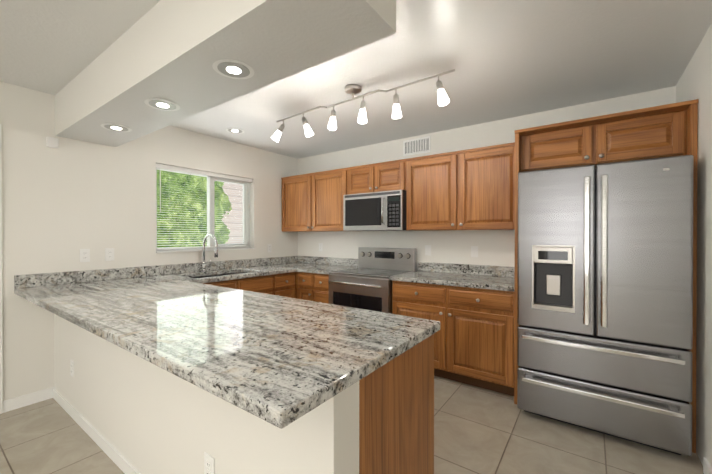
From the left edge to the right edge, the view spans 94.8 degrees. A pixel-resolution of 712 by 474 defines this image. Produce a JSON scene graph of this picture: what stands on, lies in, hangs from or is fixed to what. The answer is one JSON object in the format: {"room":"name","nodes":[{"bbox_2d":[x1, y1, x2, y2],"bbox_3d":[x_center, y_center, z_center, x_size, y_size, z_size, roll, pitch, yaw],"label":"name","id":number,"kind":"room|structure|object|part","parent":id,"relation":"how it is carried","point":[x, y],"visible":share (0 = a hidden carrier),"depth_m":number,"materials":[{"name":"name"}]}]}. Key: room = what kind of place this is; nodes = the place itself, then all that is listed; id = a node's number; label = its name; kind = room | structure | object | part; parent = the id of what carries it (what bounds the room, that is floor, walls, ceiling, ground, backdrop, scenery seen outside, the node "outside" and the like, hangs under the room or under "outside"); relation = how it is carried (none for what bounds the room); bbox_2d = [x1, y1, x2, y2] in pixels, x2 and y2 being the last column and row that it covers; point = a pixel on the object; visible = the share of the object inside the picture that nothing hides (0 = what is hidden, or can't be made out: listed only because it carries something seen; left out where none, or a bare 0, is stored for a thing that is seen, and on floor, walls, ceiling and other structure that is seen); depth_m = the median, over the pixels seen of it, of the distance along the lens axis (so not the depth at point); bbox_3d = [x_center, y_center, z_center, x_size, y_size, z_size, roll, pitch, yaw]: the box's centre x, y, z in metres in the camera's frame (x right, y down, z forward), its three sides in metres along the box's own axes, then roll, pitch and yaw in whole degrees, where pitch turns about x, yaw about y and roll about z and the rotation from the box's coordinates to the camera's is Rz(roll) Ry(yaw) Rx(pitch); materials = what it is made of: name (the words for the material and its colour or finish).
{"room":"kitchen","nodes":[
{"label":"kitchen","id":0,"kind":"room"},
{"bbox_2d":[0,81,297,400],"bbox_3d":[-2.972,0.078,2.086,0.150,2.460,7.000,0,0,36],"label":"wall","id":1,"kind":"structure","parent":0,"point":[66,201],"depth_m":2.80,"materials":[{"name":"white paint"}]},
{"bbox_2d":[0,124,2,413],"bbox_3d":[-2.982,0.238,2.057,0.167,2.140,1.020,0,0,36],"label":"door frame","id":2,"kind":"structure","parent":1,"relation":"attached to","point":[1,358],"depth_m":2.42,"materials":[{"name":"white"}]},
{"bbox_2d":[46,137,58,147],"bbox_3d":[-2.449,-0.762,2.642,0.044,0.075,0.070,0,0,36],"label":"detector","id":3,"kind":"object","parent":1,"relation":"attached to","point":[51,142],"visible":0.98,"depth_m":2.63,"materials":[{"name":"white plastic"}]},
{"bbox_2d":[80,249,89,261],"bbox_3d":[-2.342,0.160,2.828,0.008,0.114,0.070,0,0,36],"label":"electrical outlet plate","id":4,"kind":"object","parent":1,"relation":"attached to","point":[84,255],"visible":1,"depth_m":2.83,"materials":[{"name":"white plastic"}]},
{"bbox_2d":[105,248,113,260],"bbox_3d":[-2.237,0.159,2.974,0.008,0.114,0.070,0,0,36],"label":"electrical outlet plate","id":5,"kind":"object","parent":1,"relation":"attached to","point":[109,254],"visible":1,"depth_m":2.97,"materials":[{"name":"white plastic"}]},
{"bbox_2d":[156,168,254,252],"bbox_3d":[-1.720,-0.295,3.808,0.155,0.908,1.178,0,0,36],"label":"window","id":6,"kind":"structure","parent":1,"relation":"in","point":[210,214],"depth_m":3.87,"materials":[{"name":"white plastic"}]},
{"bbox_2d":[156,163,251,248],"bbox_3d":[-1.702,-0.312,3.795,0.059,0.872,1.168,0,0,36],"label":"window blind","id":7,"kind":"object","parent":6,"relation":"attached to","point":[190,171],"visible":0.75,"depth_m":3.67,"materials":[{"name":"white plastic"}]},
{"bbox_2d":[54,314,358,473],"bbox_3d":[-1.225,0.872,1.865,2.949,0.874,0.130,0,0,36],"label":"wall","id":8,"kind":"structure","parent":0,"point":[141,415],"depth_m":1.48,"materials":[{"name":"white paint"}]},
{"bbox_2d":[70,360,73,376],"bbox_3d":[-2.067,0.957,2.383,0.070,0.114,0.008,0,0,36],"label":"electrical outlet plate","id":9,"kind":"object","parent":8,"relation":"attached to","point":[71,368],"visible":1,"depth_m":2.37,"materials":[{"name":"white plastic"}]},
{"bbox_2d":[51,387,140,473],"bbox_3d":[-1.256,1.267,1.814,2.961,0.085,0.032,0,0,36],"label":"baseboard","id":10,"kind":"structure","parent":8,"relation":"attached to","point":[120,461],"depth_m":2.08,"materials":[{"name":"white wood"}]},
{"bbox_2d":[204,452,214,473],"bbox_3d":[-0.596,0.942,1.328,0.070,0.114,0.008,0,0,36],"label":"electrical outlet plate","id":11,"kind":"object","parent":8,"relation":"attached to","point":[209,464],"visible":1,"depth_m":1.32,"materials":[{"name":"white plastic"}]},
{"bbox_2d":[55,0,395,146],"bbox_3d":[-1.148,-0.986,1.990,2.920,0.330,0.420,0,0,36],"label":"soffit","id":12,"kind":"structure","parent":0,"point":[172,50],"depth_m":1.57,"materials":[{"name":"white paint"}]},
{"bbox_2d":[100,123,131,131],"bbox_3d":[-1.798,-0.819,2.458,0.192,0.007,0.192,0,0,36],"label":"recessed light","id":13,"kind":"object","parent":12,"relation":"in","point":[115,127],"visible":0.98,"depth_m":2.44,"materials":[{"name":"white"}]},
{"bbox_2d":[144,98,179,110],"bbox_3d":[-1.196,-0.817,2.026,0.192,0.007,0.192,0,0,36],"label":"recessed light","id":14,"kind":"object","parent":12,"relation":"in","point":[161,104],"visible":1,"depth_m":2.01,"materials":[{"name":"white"}]},
{"bbox_2d":[212,59,253,78],"bbox_3d":[-0.595,-0.815,1.595,0.192,0.007,0.192,0,0,36],"label":"recessed light","id":15,"kind":"object","parent":12,"relation":"in","point":[232,69],"visible":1,"depth_m":1.59,"materials":[{"name":"white"}]},
{"bbox_2d":[0,376,703,473],"bbox_3d":[-1.253,1.355,0.860,4.380,0.080,7.300,0,0,36],"label":"floor","id":16,"kind":"structure","parent":0,"point":[478,430],"depth_m":2.06,"materials":[{"name":"tile"}]},
{"bbox_2d":[199,272,272,294],"bbox_3d":[-1.446,0.864,3.518,0.660,0.874,0.939,0,0,36],"label":"base cabinet","id":17,"kind":"object","parent":16,"relation":"on","point":[261,284],"visible":0.1,"depth_m":3.48,"materials":[{"name":"brown wood"}]},
{"bbox_2d":[273,272,295,297],"bbox_3d":[-1.072,0.862,4.041,0.660,0.874,0.345,0,0,36],"label":"base cabinet","id":18,"kind":"object","parent":16,"relation":"on","point":[284,284],"visible":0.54,"depth_m":3.86,"materials":[{"name":"brown wood"}]},
{"bbox_2d":[295,272,297,298],"bbox_3d":[-0.791,0.859,4.457,0.631,0.874,0.608,0,0,36],"label":"base cabinet","id":19,"kind":"object","parent":16,"relation":"on","point":[296,280],"depth_m":4.04,"materials":[{"name":"brown wood"}]},
{"bbox_2d":[278,256,293,259],"bbox_3d":[-0.787,0.351,4.409,0.390,0.140,0.676,0,0,36],"label":"countertop","id":20,"kind":"structure","parent":19,"relation":"on","point":[287,257],"depth_m":4.69,"materials":[{"name":"stone"}]},
{"bbox_2d":[298,272,313,300],"bbox_3d":[-0.439,0.861,4.172,0.270,0.874,0.660,0,0,36],"label":"base cabinet","id":21,"kind":"object","parent":16,"relation":"on","point":[305,286],"visible":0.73,"depth_m":3.92,"materials":[{"name":"brown wood"}]},
{"bbox_2d":[182,256,301,275],"bbox_3d":[-1.175,0.353,3.894,0.660,0.140,1.966,0,0,36],"label":"countertop","id":22,"kind":"structure","parent":21,"relation":"on","point":[260,266],"depth_m":3.98,"materials":[{"name":"stone"}]},
{"bbox_2d":[201,234,217,271],"bbox_3d":[-1.580,0.173,3.567,0.292,0.421,0.084,0,0,36],"label":"faucet","id":23,"kind":"object","parent":22,"relation":"on","point":[204,265],"visible":1,"depth_m":3.60,"materials":[{"name":"silver metal"}]},
{"bbox_2d":[190,272,245,277],"bbox_3d":[-1.440,0.526,3.512,0.434,0.198,0.804,0,0,36],"label":"sink basin","id":24,"kind":"object","parent":22,"relation":"in","point":[217,275],"visible":0.04,"depth_m":3.71,"materials":[{"name":"metal"}]},
{"bbox_2d":[294,256,358,274],"bbox_3d":[-0.327,0.352,4.079,0.505,0.140,0.676,0,0,36],"label":"countertop","id":25,"kind":"structure","parent":21,"relation":"on","point":[308,264],"depth_m":4.33,"materials":[{"name":"stone"}]},
{"bbox_2d":[314,273,328,303],"bbox_3d":[-0.222,0.862,4.016,0.262,0.874,0.660,0,0,36],"label":"base cabinet","id":26,"kind":"object","parent":16,"relation":"on","point":[321,288],"visible":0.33,"depth_m":3.77,"materials":[{"name":"brown wood"}]},
{"bbox_2d":[328,247,415,313],"bbox_3d":[0.173,0.715,3.669,0.770,1.170,0.707,0,0,36],"label":"range","id":27,"kind":"object","parent":16,"relation":"on","point":[366,284],"visible":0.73,"depth_m":3.55,"materials":[{"name":"metal"}]},
{"bbox_2d":[359,334,433,473],"bbox_3d":[0.185,0.875,1.319,0.019,0.874,0.622,0,0,36],"label":"cabinet end panel","id":28,"kind":"object","parent":16,"relation":"on","point":[396,415],"visible":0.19,"depth_m":1.29,"materials":[{"name":"brown wood"}]},
{"bbox_2d":[14,264,439,428],"bbox_3d":[-1.093,0.363,2.016,2.983,0.140,0.990,0,0,36],"label":"countertop","id":29,"kind":"structure","parent":28,"relation":"on","point":[280,362],"depth_m":1.39,"materials":[{"name":"stone"}]},
{"bbox_2d":[392,280,513,395],"bbox_3d":[0.976,0.866,3.157,1.117,0.874,0.660,0,0,36],"label":"base cabinet","id":30,"kind":"object","parent":16,"relation":"on","point":[474,340],"visible":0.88,"depth_m":2.81,"materials":[{"name":"brown wood"}]},
{"bbox_2d":[390,262,514,291],"bbox_3d":[0.980,0.357,3.159,1.117,0.140,0.648,0,0,36],"label":"countertop","id":31,"kind":"structure","parent":30,"relation":"on","point":[502,278],"depth_m":3.20,"materials":[{"name":"stone"}]},
{"bbox_2d":[517,155,693,455],"bbox_3d":[1.764,0.417,2.429,0.910,1.780,0.865,0,0,36],"label":"refrigerator","id":32,"kind":"object","parent":16,"relation":"on","point":[605,306],"visible":1,"depth_m":2.06,"materials":[{"name":"grey metal"}]},
{"bbox_3d":[1.401,0.086,2.309,0.457,1.118,0.129,0,0,36],"label":"door","id":33,"kind":"part","parent":32,"relation":"part of","materials":[{"name":"metal"}]},
{"bbox_2d":[514,99,697,452],"bbox_3d":[1.836,0.239,2.529,1.004,2.134,0.673,0,0,36],"label":"tall cabinet","id":34,"kind":"object","parent":16,"relation":"on","point":[666,130],"visible":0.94,"depth_m":2.25,"materials":[{"name":"brown wood"}]},
{"bbox_2d":[0,0,711,158],"bbox_3d":[-1.253,-1.196,0.847,4.380,0.100,7.300,0,0,36],"label":"ceiling","id":35,"kind":"structure","parent":0,"point":[505,59],"depth_m":2.16,"materials":[{"name":"white paint"}]},
{"bbox_2d":[226,128,243,133],"bbox_3d":[-1.313,-1.155,3.560,0.192,0.007,0.192,0,0,36],"label":"recessed light","id":36,"kind":"object","parent":35,"relation":"in","point":[235,130],"visible":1,"depth_m":3.55,"materials":[{"name":"white"}]},
{"bbox_2d":[271,69,454,141],"bbox_3d":[-0.061,-1.004,2.550,1.667,0.298,0.170,0,0,36],"label":"track light fixture","id":37,"kind":"object","parent":35,"relation":"attached to","point":[355,89],"visible":1,"depth_m":2.44,"materials":[{"name":"silver metal"}]},
{"bbox_2d":[298,86,675,270],"bbox_3d":[0.830,0.070,3.758,4.380,2.460,0.150,0,0,36],"label":"wall","id":38,"kind":"structure","parent":0,"point":[496,247],"depth_m":3.52,"materials":[{"name":"white paint"}]},
{"bbox_2d":[281,168,347,231],"bbox_3d":[-0.500,-0.456,4.397,1.165,0.762,0.355,0,0,36],"label":"upper cabinet","id":39,"kind":"object","parent":38,"relation":"attached to","point":[312,202],"visible":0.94,"depth_m":4.25,"materials":[{"name":"brown wood"}]},
{"bbox_2d":[319,243,322,250],"bbox_3d":[-0.500,0.146,4.615,0.070,0.114,0.008,0,0,36],"label":"electrical outlet plate","id":40,"kind":"object","parent":38,"relation":"attached to","point":[320,246],"visible":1,"depth_m":4.61,"materials":[{"name":"white plastic"}]},
{"bbox_2d":[347,159,405,193],"bbox_3d":[0.292,-0.668,3.828,0.781,0.332,0.355,0,0,36],"label":"upper cabinet","id":41,"kind":"object","parent":38,"relation":"attached to","point":[382,176],"visible":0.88,"depth_m":3.68,"materials":[{"name":"brown wood"}]},
{"bbox_2d":[343,190,410,230],"bbox_3d":[0.265,-0.286,3.792,0.772,0.424,0.446,0,0,36],"label":"microwave","id":42,"kind":"object","parent":41,"relation":"attached to","point":[379,211],"visible":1,"depth_m":3.62,"materials":[{"name":"grey metal"}]},
{"bbox_2d":[403,136,430,155],"bbox_3d":[0.693,-1.040,3.750,0.340,0.180,0.012,0,0,36],"label":"air vent","id":43,"kind":"object","parent":38,"relation":"in","point":[417,146],"visible":1,"depth_m":3.74,"materials":[{"name":"white metal"}]},
{"bbox_2d":[425,245,430,255],"bbox_3d":[0.808,0.150,3.676,0.070,0.114,0.008,0,0,36],"label":"electrical outlet plate","id":44,"kind":"object","parent":38,"relation":"attached to","point":[427,249],"visible":1,"depth_m":3.67,"materials":[{"name":"white plastic"}]},
{"bbox_2d":[406,142,514,230],"bbox_3d":[1.065,-0.451,3.274,1.117,0.762,0.355,0,0,36],"label":"upper cabinet","id":45,"kind":"object","parent":38,"relation":"attached to","point":[471,189],"visible":0.98,"depth_m":3.13,"materials":[{"name":"brown wood"}]},
{"bbox_2d":[471,246,477,256],"bbox_3d":[1.223,0.152,3.379,0.070,0.114,0.008,0,0,36],"label":"electrical outlet plate","id":46,"kind":"object","parent":38,"relation":"attached to","point":[474,251],"visible":1,"depth_m":3.38,"materials":[{"name":"white plastic"}]},
{"bbox_2d":[676,23,711,467],"bbox_3d":[0.465,0.091,-0.379,0.150,2.460,7.000,0,0,36],"label":"wall","id":47,"kind":"structure","parent":0,"point":[694,82],"depth_m":1.87,"materials":[{"name":"white paint"}]},
{"bbox_2d":[703,457,711,473],"bbox_3d":[0.149,1.280,-0.676,0.012,0.085,6.140,0,0,36],"label":"baseboard","id":48,"kind":"structure","parent":47,"relation":"attached to","point":[707,469],"depth_m":1.78,"materials":[{"name":"white wood"}]},
{"label":"outside","id":49,"kind":"structure","parent":0,"visible":0},
{"bbox_2d":[157,170,242,246],"bbox_3d":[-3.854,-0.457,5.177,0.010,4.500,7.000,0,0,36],"label":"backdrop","id":50,"kind":"structure","parent":49,"point":[200,237],"depth_m":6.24,"materials":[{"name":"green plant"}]}
]}

